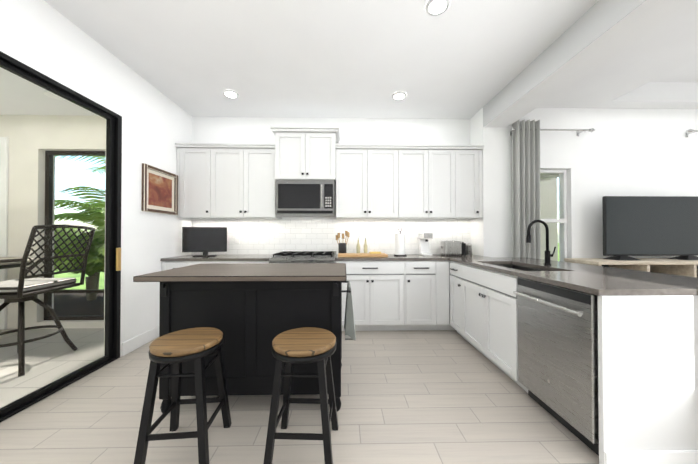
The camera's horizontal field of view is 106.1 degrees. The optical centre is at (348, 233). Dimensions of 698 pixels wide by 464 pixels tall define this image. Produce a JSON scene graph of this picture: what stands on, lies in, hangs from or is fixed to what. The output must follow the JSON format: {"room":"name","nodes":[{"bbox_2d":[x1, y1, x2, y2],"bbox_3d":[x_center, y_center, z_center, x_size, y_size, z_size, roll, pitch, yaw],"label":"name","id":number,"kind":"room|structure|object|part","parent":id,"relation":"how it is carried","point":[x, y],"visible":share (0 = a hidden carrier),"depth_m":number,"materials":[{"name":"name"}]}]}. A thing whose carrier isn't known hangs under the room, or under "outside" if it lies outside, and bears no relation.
{"room":"kitchen","nodes":[
{"label":"kitchen","id":0,"kind":"room"},
{"bbox_2d":[0,67,98,115],"bbox_3d":[-4.204,-1.621,0.423,3.878,0.100,6.400,0,-1,-1],"label":"ceiling","id":1,"kind":"structure","parent":0,"point":[34,101],"depth_m":3.08,"materials":[{"name":"paint"}]},
{"bbox_2d":[44,91,65,99],"bbox_3d":[-3.292,-1.541,2.941,0.170,0.012,0.170,0,-1,-1],"label":"recessed light","id":2,"kind":"object","parent":1,"relation":"in","point":[50,94],"depth_m":2.92,"materials":[{"name":"paint"}]},
{"bbox_2d":[0,115,105,328],"bbox_3d":[-4.265,-0.303,3.511,3.878,3.080,0.200,0,-1,-1],"label":"wall","id":3,"kind":"structure","parent":0,"point":[31,212],"depth_m":3.42,"materials":[{"name":"paint"}]},
{"bbox_2d":[0,137,8,329],"bbox_3d":[-4.912,-0.005,3.376,0.980,2.479,0.034,0,-1,-1],"label":"door","id":4,"kind":"structure","parent":3,"relation":"in","point":[4,148],"depth_m":3.38,"materials":[{"name":"paint"}]},
{"bbox_2d":[44,151,104,320],"bbox_3d":[-3.249,0.027,3.533,1.610,2.260,0.050,0,-1,-1],"label":"window","id":5,"kind":"structure","parent":3,"relation":"in","point":[48,200],"depth_m":3.50,"materials":[{"name":"brown metal"}]},
{"bbox_2d":[0,0,191,356],"bbox_3d":[-2.240,-0.256,1.009,0.070,2.900,5.520,0,-1,-1],"label":"wall","id":6,"kind":"structure","parent":0,"point":[45,38],"depth_m":2.66,"materials":[{"name":"paint"}]},
{"bbox_2d":[0,51,121,421],"bbox_3d":[-2.221,0.014,0.759,0.110,2.355,3.611,0,-1,-1],"label":"sliding door","id":7,"kind":"structure","parent":6,"relation":"attached to","point":[112,264],"depth_m":2.46,"materials":[{"name":"glass"}]},
{"bbox_3d":[-2.212,0.248,2.519,0.024,0.220,0.038,0,-1,-1],"label":"handle","id":8,"kind":"part","parent":7,"relation":"part of","materials":[{"name":"gold metal"}]},
{"bbox_2d":[122,325,158,355],"bbox_3d":[-2.232,1.146,2.857,0.014,0.130,0.560,0,-1,-1],"label":"baseboard","id":9,"kind":"structure","parent":6,"relation":"attached to","point":[134,343],"depth_m":2.78,"materials":[{"name":"paint"}]},
{"bbox_2d":[141,163,177,214],"bbox_3d":[-2.227,-0.497,3.115,0.033,0.520,0.575,0,-1,-1],"label":"framed art","id":10,"kind":"object","parent":6,"relation":"attached to","point":[159,190],"visible":0.98,"depth_m":3.08,"materials":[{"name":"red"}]},
{"bbox_2d":[104,147,105,352],"bbox_3d":[-2.365,-0.158,3.016,0.098,2.780,0.860,0,-1,-1],"label":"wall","id":11,"kind":"structure","parent":0,"point":[105,230],"depth_m":2.58,"materials":[{"name":"paint"}]},
{"bbox_2d":[182,227,226,256],"bbox_3d":[-1.903,0.107,3.483,0.520,0.385,0.216,0,-1,-1],"label":"monitor","id":12,"kind":"object","parent":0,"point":[205,240],"depth_m":3.45,"materials":[{"name":"black plastic"}]},
{"bbox_2d":[0,328,598,463],"bbox_3d":[1.072,1.242,-0.340,14.400,0.120,8.720,0,-1,-1],"label":"floor","id":13,"kind":"structure","parent":0,"point":[430,397],"depth_m":1.73,"materials":[{"name":"beige tile"}]},
{"bbox_2d":[0,257,34,268],"bbox_3d":[-4.156,0.758,2.583,1.360,0.950,1.360,0,-1,-1],"label":"table","id":14,"kind":"object","parent":13,"relation":"on","point":[10,265],"depth_m":2.77,"materials":[{"name":"metal"}]},
{"bbox_2d":[0,224,94,376],"bbox_3d":[-3.036,0.574,2.494,0.732,1.321,0.688,0,-1,-7],"label":"chair","id":15,"kind":"object","parent":13,"relation":"on","point":[33,285],"depth_m":2.43,"materials":[{"name":"brown metal"}]},
{"bbox_2d":[134,327,231,463],"bbox_3d":[-0.899,0.890,1.466,0.356,0.614,0.356,0,-1,-5],"label":"stool","id":16,"kind":"object","parent":13,"relation":"on","point":[179,347],"visible":1,"depth_m":1.35,"materials":[{"name":"brown wood"}]},
{"bbox_2d":[160,254,215,270],"bbox_3d":[-1.991,0.763,3.428,0.518,0.904,0.671,0,-1,-1],"label":"base cabinet","id":17,"kind":"object","parent":13,"relation":"on","point":[186,260],"depth_m":3.14,"materials":[{"name":"grey wood"}]},
{"bbox_2d":[204,254,247,262],"bbox_3d":[-1.585,0.763,3.436,0.535,0.904,0.671,0,-1,-1],"label":"base cabinet","id":18,"kind":"object","parent":13,"relation":"on","point":[220,258],"depth_m":3.17,"materials":[{"name":"grey"}]},
{"bbox_2d":[133,263,355,412],"bbox_3d":[-0.659,0.738,2.042,1.411,0.929,0.770,0,-1,-1],"label":"island cart","id":19,"kind":"object","parent":13,"relation":"on","point":[251,311],"visible":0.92,"depth_m":1.75,"materials":[{"name":"black paint"}]},
{"bbox_2d":[344,281,355,339],"bbox_3d":[0.005,0.573,1.996,0.084,0.380,0.280,0,-1,-1],"label":"towel","id":20,"kind":"object","parent":19,"relation":"hanging from","point":[349,326],"depth_m":1.86,"materials":[{"name":"grey fabric"}]},
{"bbox_2d":[240,254,275,262],"bbox_3d":[-1.202,0.763,3.444,0.471,0.904,0.671,0,-1,-1],"label":"base cabinet","id":21,"kind":"object","parent":13,"relation":"on","point":[256,258],"depth_m":3.17,"materials":[{"name":"grey wood"}]},
{"bbox_2d":[263,327,337,463],"bbox_3d":[-0.247,0.890,1.463,0.371,0.614,0.372,0,-1,-1],"label":"stool","id":22,"kind":"object","parent":13,"relation":"on","point":[304,345],"visible":1,"depth_m":1.34,"materials":[{"name":"brown wood"}]},
{"bbox_2d":[268,254,339,262],"bbox_3d":[-0.570,0.763,3.456,0.919,0.904,0.671,0,-1,-1],"label":"stove","id":23,"kind":"object","parent":13,"relation":"on","point":[270,260],"depth_m":3.13,"materials":[{"name":"grey metal"}]},
{"bbox_2d":[340,254,411,330],"bbox_3d":[0.286,0.763,3.473,0.920,0.904,0.671,0,-1,-1],"label":"base cabinet","id":24,"kind":"object","parent":13,"relation":"on","point":[381,287],"depth_m":3.19,"materials":[{"name":"grey wood"}]},
{"bbox_2d":[276,254,335,257],"bbox_3d":[-0.570,0.292,3.458,0.749,0.004,0.540,0,-1,-1],"label":"cooktop","id":25,"kind":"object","parent":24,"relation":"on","point":[277,255],"depth_m":3.20,"materials":[{"name":"metal"}]},
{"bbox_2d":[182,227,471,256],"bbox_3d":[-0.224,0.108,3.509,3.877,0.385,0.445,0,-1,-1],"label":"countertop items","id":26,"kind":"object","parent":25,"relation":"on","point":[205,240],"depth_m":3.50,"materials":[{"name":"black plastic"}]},
{"bbox_2d":[441,241,461,255],"bbox_3d":[1.395,0.202,3.607,0.240,0.198,0.180,0,-1,-1],"label":"toaster","id":27,"kind":"object","parent":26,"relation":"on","point":[448,248],"depth_m":3.52,"materials":[{"name":"silver metal"}]},
{"bbox_2d":[461,242,465,254],"bbox_3d":[1.570,0.210,3.620,0.078,0.183,0.078,0,-1,-1],"label":"canister","id":28,"kind":"object","parent":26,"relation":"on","point":[463,245],"depth_m":3.59,"materials":[{"name":"black plastic"}]},
{"bbox_2d":[466,243,471,254],"bbox_3d":[1.669,0.217,3.652,0.086,0.168,0.086,0,-1,-1],"label":"canister","id":29,"kind":"object","parent":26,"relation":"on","point":[468,246],"depth_m":3.62,"materials":[{"name":"silver metal"}]},
{"bbox_2d":[408,254,431,329],"bbox_3d":[0.829,0.763,3.483,0.450,0.904,0.671,0,-1,-1],"label":"base cabinet","id":30,"kind":"object","parent":13,"relation":"on","point":[421,265],"depth_m":3.20,"materials":[{"name":"grey wood"}]},
{"bbox_2d":[432,254,451,329],"bbox_3d":[1.118,0.763,3.478,0.247,0.904,0.694,0,-1,-1],"label":"base cabinet","id":31,"kind":"object","parent":13,"relation":"on","point":[441,266],"depth_m":3.19,"materials":[{"name":"grey wood"}]},
{"bbox_2d":[452,262,475,344],"bbox_3d":[1.703,0.770,3.014,0.947,0.882,0.447,0,-1,-1],"label":"base cabinet","id":32,"kind":"object","parent":13,"relation":"on","point":[463,276],"depth_m":2.85,"materials":[{"name":"grey wood"}]},
{"bbox_2d":[472,282,507,375],"bbox_3d":[1.539,0.871,2.389,0.416,0.669,0.796,0,-1,-1],"label":"base cabinet","id":33,"kind":"object","parent":13,"relation":"on","point":[489,307],"depth_m":2.31,"materials":[{"name":"grey wood"}]},
{"bbox_2d":[508,274,697,463],"bbox_3d":[1.567,0.760,1.672,0.622,0.878,0.707,0,-1,-1],"label":"base cabinet","id":34,"kind":"object","parent":13,"relation":"on","point":[601,362],"depth_m":1.34,"materials":[{"name":"grey wood"}]},
{"bbox_2d":[452,258,511,273],"bbox_3d":[1.514,0.311,2.743,0.573,0.032,1.470,0,-1,-1],"label":"countertop","id":35,"kind":"structure","parent":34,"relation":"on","point":[501,265],"depth_m":2.78,"materials":[{"name":"grey stone"}]},
{"bbox_2d":[513,277,598,455],"bbox_3d":[1.543,0.760,1.663,0.670,0.878,0.589,0,-1,-1],"label":"dishwasher","id":36,"kind":"object","parent":34,"relation":"in","point":[557,325],"depth_m":1.56,"materials":[{"name":"silver metal"}]},
{"bbox_2d":[512,258,619,269],"bbox_3d":[1.982,0.310,2.642,0.505,0.032,1.250,0,-1,-1],"label":"countertop","id":37,"kind":"structure","parent":34,"relation":"on","point":[537,264],"depth_m":2.43,"materials":[{"name":"grey stone"}]},
{"bbox_2d":[526,220,555,264],"bbox_3d":[1.799,0.081,2.456,0.279,0.420,0.060,0,-1,-1],"label":"faucet","id":38,"kind":"object","parent":37,"relation":"on","point":[528,238],"depth_m":2.45,"materials":[{"name":"black metal"}]},
{"bbox_2d":[512,270,697,293],"bbox_3d":[1.751,0.301,1.670,1.005,0.032,0.685,0,-1,-1],"label":"countertop","id":39,"kind":"structure","parent":34,"relation":"on","point":[598,281],"depth_m":1.58,"materials":[{"name":"grey stone"}]},
{"bbox_2d":[564,258,697,277],"bbox_3d":[4.032,0.771,3.273,2.340,0.884,0.480,0,-1,-1],"label":"media console","id":40,"kind":"object","parent":13,"relation":"on","point":[688,268],"visible":0.23,"depth_m":3.17,"materials":[{"name":"brown wood"}]},
{"bbox_2d":[602,196,697,259],"bbox_3d":[3.852,-0.068,3.307,1.300,0.794,0.220,0,-1,-1],"label":"television","id":41,"kind":"object","parent":40,"relation":"on","point":[650,225],"visible":1,"depth_m":3.29,"materials":[{"name":"black plastic"}]},
{"bbox_2d":[44,0,597,118],"bbox_3d":[-0.235,-1.755,1.062,4.140,0.100,5.520,0,-1,-1],"label":"ceiling","id":42,"kind":"structure","parent":0,"point":[463,59],"depth_m":2.42,"materials":[{"name":"paint"}]},
{"bbox_2d":[223,90,238,97],"bbox_3d":[-1.427,-1.679,3.168,0.176,0.012,0.176,0,-1,-1],"label":"recessed light","id":43,"kind":"object","parent":42,"relation":"in","point":[231,94],"visible":1,"depth_m":3.16,"materials":[{"name":"grey plastic"}]},
{"bbox_2d":[392,92,405,99],"bbox_3d":[0.613,-1.678,3.208,0.176,0.012,0.176,0,-1,-1],"label":"recessed light","id":44,"kind":"object","parent":42,"relation":"in","point":[398,95],"visible":0.94,"depth_m":3.19,"materials":[{"name":"grey plastic"}]},
{"bbox_2d":[425,0,449,15],"bbox_3d":[0.658,-1.689,1.949,0.176,0.012,0.176,0,-1,-1],"label":"recessed light","id":45,"kind":"object","parent":42,"relation":"in","point":[435,7],"visible":0.96,"depth_m":1.96,"materials":[{"name":"grey plastic"}]},
{"bbox_2d":[192,117,469,254],"bbox_3d":[-0.191,-0.405,3.911,4.340,3.250,0.200,0,-1,-1],"label":"wall","id":46,"kind":"structure","parent":0,"point":[351,130],"depth_m":3.83,"materials":[{"name":"paint"}]},
{"bbox_2d":[176,143,223,221],"bbox_3d":[-2.003,-0.675,3.599,0.500,0.940,0.355,0,-1,-1],"label":"upper cabinet","id":47,"kind":"object","parent":46,"relation":"attached to","point":[196,165],"depth_m":3.43,"materials":[{"name":"grey wood"}]},
{"bbox_2d":[216,146,255,221],"bbox_3d":[-1.597,-0.675,3.607,0.552,0.940,0.355,0,-1,-1],"label":"upper cabinet","id":48,"kind":"object","parent":46,"relation":"attached to","point":[231,161],"depth_m":3.44,"materials":[{"name":"grey wood"}]},
{"bbox_2d":[248,146,283,221],"bbox_3d":[-1.204,-0.675,3.614,0.474,0.940,0.355,0,-1,-1],"label":"upper cabinet","id":49,"kind":"object","parent":46,"relation":"attached to","point":[259,157],"depth_m":3.45,"materials":[{"name":"grey wood"}]},
{"bbox_2d":[272,126,335,173],"bbox_3d":[-0.573,-1.024,3.605,0.787,0.653,0.404,0,-1,-1],"label":"upper cabinet","id":50,"kind":"object","parent":46,"relation":"attached to","point":[295,149],"depth_m":3.42,"materials":[{"name":"grey wood"}]},
{"bbox_2d":[272,174,335,217],"bbox_3d":[-0.572,-0.503,3.582,0.761,0.517,0.442,0,-1,-1],"label":"microwave","id":51,"kind":"object","parent":46,"relation":"attached to","point":[293,195],"depth_m":3.40,"materials":[{"name":"grey metal"}]},
{"bbox_2d":[336,146,371,221],"bbox_3d":[0.060,-0.674,3.639,0.477,0.940,0.355,0,-1,-1],"label":"upper cabinet","id":52,"kind":"object","parent":46,"relation":"attached to","point":[353,163],"depth_m":3.47,"materials":[{"name":"grey wood"}]},
{"bbox_2d":[372,146,403,221],"bbox_3d":[0.444,-0.674,3.647,0.532,0.940,0.355,0,-1,-1],"label":"upper cabinet","id":53,"kind":"object","parent":46,"relation":"attached to","point":[387,161],"depth_m":3.48,"materials":[{"name":"grey wood"}]},
{"bbox_2d":[400,146,435,221],"bbox_3d":[0.849,-0.674,3.654,0.518,0.940,0.355,0,-1,-1],"label":"upper cabinet","id":54,"kind":"object","parent":46,"relation":"attached to","point":[419,161],"depth_m":3.49,"materials":[{"name":"grey wood"}]},
{"bbox_2d":[428,146,459,221],"bbox_3d":[1.229,-0.674,3.662,0.482,0.940,0.355,0,-1,-1],"label":"upper cabinet","id":55,"kind":"object","parent":46,"relation":"attached to","point":[447,157],"depth_m":3.50,"materials":[{"name":"grey wood"}]},
{"bbox_2d":[456,146,483,221],"bbox_3d":[1.566,-0.674,3.669,0.432,0.940,0.355,0,-1,-1],"label":"upper cabinet","id":56,"kind":"object","parent":46,"relation":"attached to","point":[471,157],"depth_m":3.50,"materials":[{"name":"grey wood"}]},
{"bbox_2d":[470,115,475,254],"bbox_3d":[1.882,-0.406,3.772,0.200,3.250,0.160,0,-1,-1],"label":"wall","id":57,"kind":"structure","parent":0,"point":[473,142],"depth_m":3.76,"materials":[{"name":"paint"}]},
{"bbox_2d":[476,266,507,293],"bbox_3d":[1.339,0.424,2.389,0.010,0.200,0.790,0,-1,-1],"label":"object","id":58,"kind":"structure","parent":0,"relation":"attached to","point":[489,278],"depth_m":2.27,"materials":[{"name":"white wood"}]},
{"bbox_2d":[512,266,531,269],"bbox_3d":[1.739,0.424,2.396,0.010,0.200,0.790,0,-1,-1],"label":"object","id":59,"kind":"structure","parent":0,"relation":"attached to","point":[513,267],"depth_m":2.60,"materials":[{"name":"grey stone"}]},
{"bbox_2d":[475,108,697,260],"bbox_3d":[4.990,-0.407,3.653,6.410,3.250,0.200,0,-1,-1],"label":"wall","id":60,"kind":"structure","parent":0,"point":[635,152],"depth_m":3.53,"materials":[{"name":"paint"}]},
{"bbox_2d":[510,119,594,258],"bbox_3d":[1.630,-0.135,1.703,3.196,2.670,3.559,0,-1,-1],"label":"curtain","id":61,"kind":"object","parent":60,"relation":"hanging from","point":[526,197],"visible":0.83,"depth_m":3.38,"materials":[{"name":"fabric"}]},
{"bbox_3d":[1.630,-0.095,1.702,3.196,2.590,3.559,0,-1,-1],"label":"curtain rod","id":62,"kind":"part","parent":61,"relation":"part of","materials":[{"name":"silver metal"}]},
{"bbox_2d":[540,170,566,261],"bbox_3d":[2.636,-0.172,3.566,0.674,1.396,0.117,0,-1,-1],"label":"window","id":63,"kind":"structure","parent":60,"relation":"in","point":[562,221],"depth_m":3.58,"materials":[{"name":"paint"}]},
{"bbox_2d":[685,129,697,136],"bbox_3d":[5.416,-1.339,3.500,1.965,0.070,0.134,0,-1,-1],"label":"curtain rod","id":64,"kind":"object","parent":60,"relation":"attached to","point":[688,131],"visible":1,"depth_m":3.44,"materials":[{"name":"silver metal"}]},
{"bbox_2d":[483,0,697,127],"bbox_3d":[1.998,-1.621,0.924,0.320,0.370,5.160,0,-1,-1],"label":"soffit","id":65,"kind":"structure","parent":0,"point":[598,33],"depth_m":2.14,"materials":[{"name":"paint"}]},
{"bbox_2d":[537,1,697,108],"bbox_3d":[5.102,-1.881,0.987,5.890,0.350,5.160,0,-1,-1],"label":"ceiling","id":66,"kind":"structure","parent":0,"point":[656,68],"depth_m":2.92,"materials":[{"name":"paint"}]},
{"label":"outside","id":67,"kind":"structure","parent":0,"visible":0},
{"bbox_2d":[54,243,558,288],"bbox_3d":[-0.226,1.537,14.876,80.000,0.160,90.000,0,-1,-1],"label":"ground","id":68,"kind":"structure","parent":67,"point":[78,278],"depth_m":8.32,"materials":[{"name":"green plant"}]},
{"bbox_2d":[54,293,103,315],"bbox_3d":[-3.940,1.323,4.828,6.180,0.090,2.350,0,-1,-1],"label":"mulch bed","id":69,"kind":"object","parent":68,"relation":"on","point":[79,304],"depth_m":4.71,"materials":[{"name":"black soil"}]},
{"bbox_2d":[54,244,104,300],"bbox_3d":[-5.019,0.777,5.055,2.240,1.205,1.914,0,-1,-1],"label":"palm tree","id":70,"kind":"object","parent":68,"relation":"on","point":[91,270],"depth_m":4.80,"materials":[{"name":"green plant"}]},
{"bbox_2d":[54,228,104,294],"bbox_3d":[-5.276,0.548,5.448,2.610,1.660,2.290,0,-1,-1],"label":"palm tree","id":71,"kind":"object","parent":68,"relation":"on","point":[78,245],"depth_m":5.19,"materials":[{"name":"green plant"}]},
{"bbox_2d":[55,156,104,176],"bbox_3d":[-4.935,-0.360,6.159,3.044,3.485,2.970,0,-1,-1],"label":"palm tree","id":72,"kind":"object","parent":68,"relation":"on","point":[102,160],"depth_m":5.74,"materials":[{"name":"green plant"}]},
{"bbox_2d":[55,186,104,230],"bbox_3d":[-4.507,0.304,5.116,2.051,2.138,2.624,0,-1,-1],"label":"palm tree","id":73,"kind":"object","parent":68,"relation":"on","point":[90,207],"depth_m":4.52,"materials":[{"name":"green plant"}]},
{"bbox_2d":[90,220,104,255],"bbox_3d":[-3.794,0.500,4.849,2.217,1.752,2.062,0,-1,-1],"label":"palm tree","id":74,"kind":"object","parent":68,"relation":"on","point":[100,232],"depth_m":4.37,"materials":[{"name":"green plant"}]},
{"bbox_3d":[3.051,1.327,5.845,5.800,0.100,4.190,0,-1,-1],"label":"pavers","id":75,"kind":"object","parent":68,"relation":"on","visible":0},
{"bbox_2d":[540,174,558,260],"bbox_3d":[3.100,-0.442,5.957,5.300,3.440,2.800,0,-1,-1],"label":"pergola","id":76,"kind":"object","parent":75,"relation":"on","point":[549,202],"depth_m":7.20,"materials":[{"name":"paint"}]}
]}

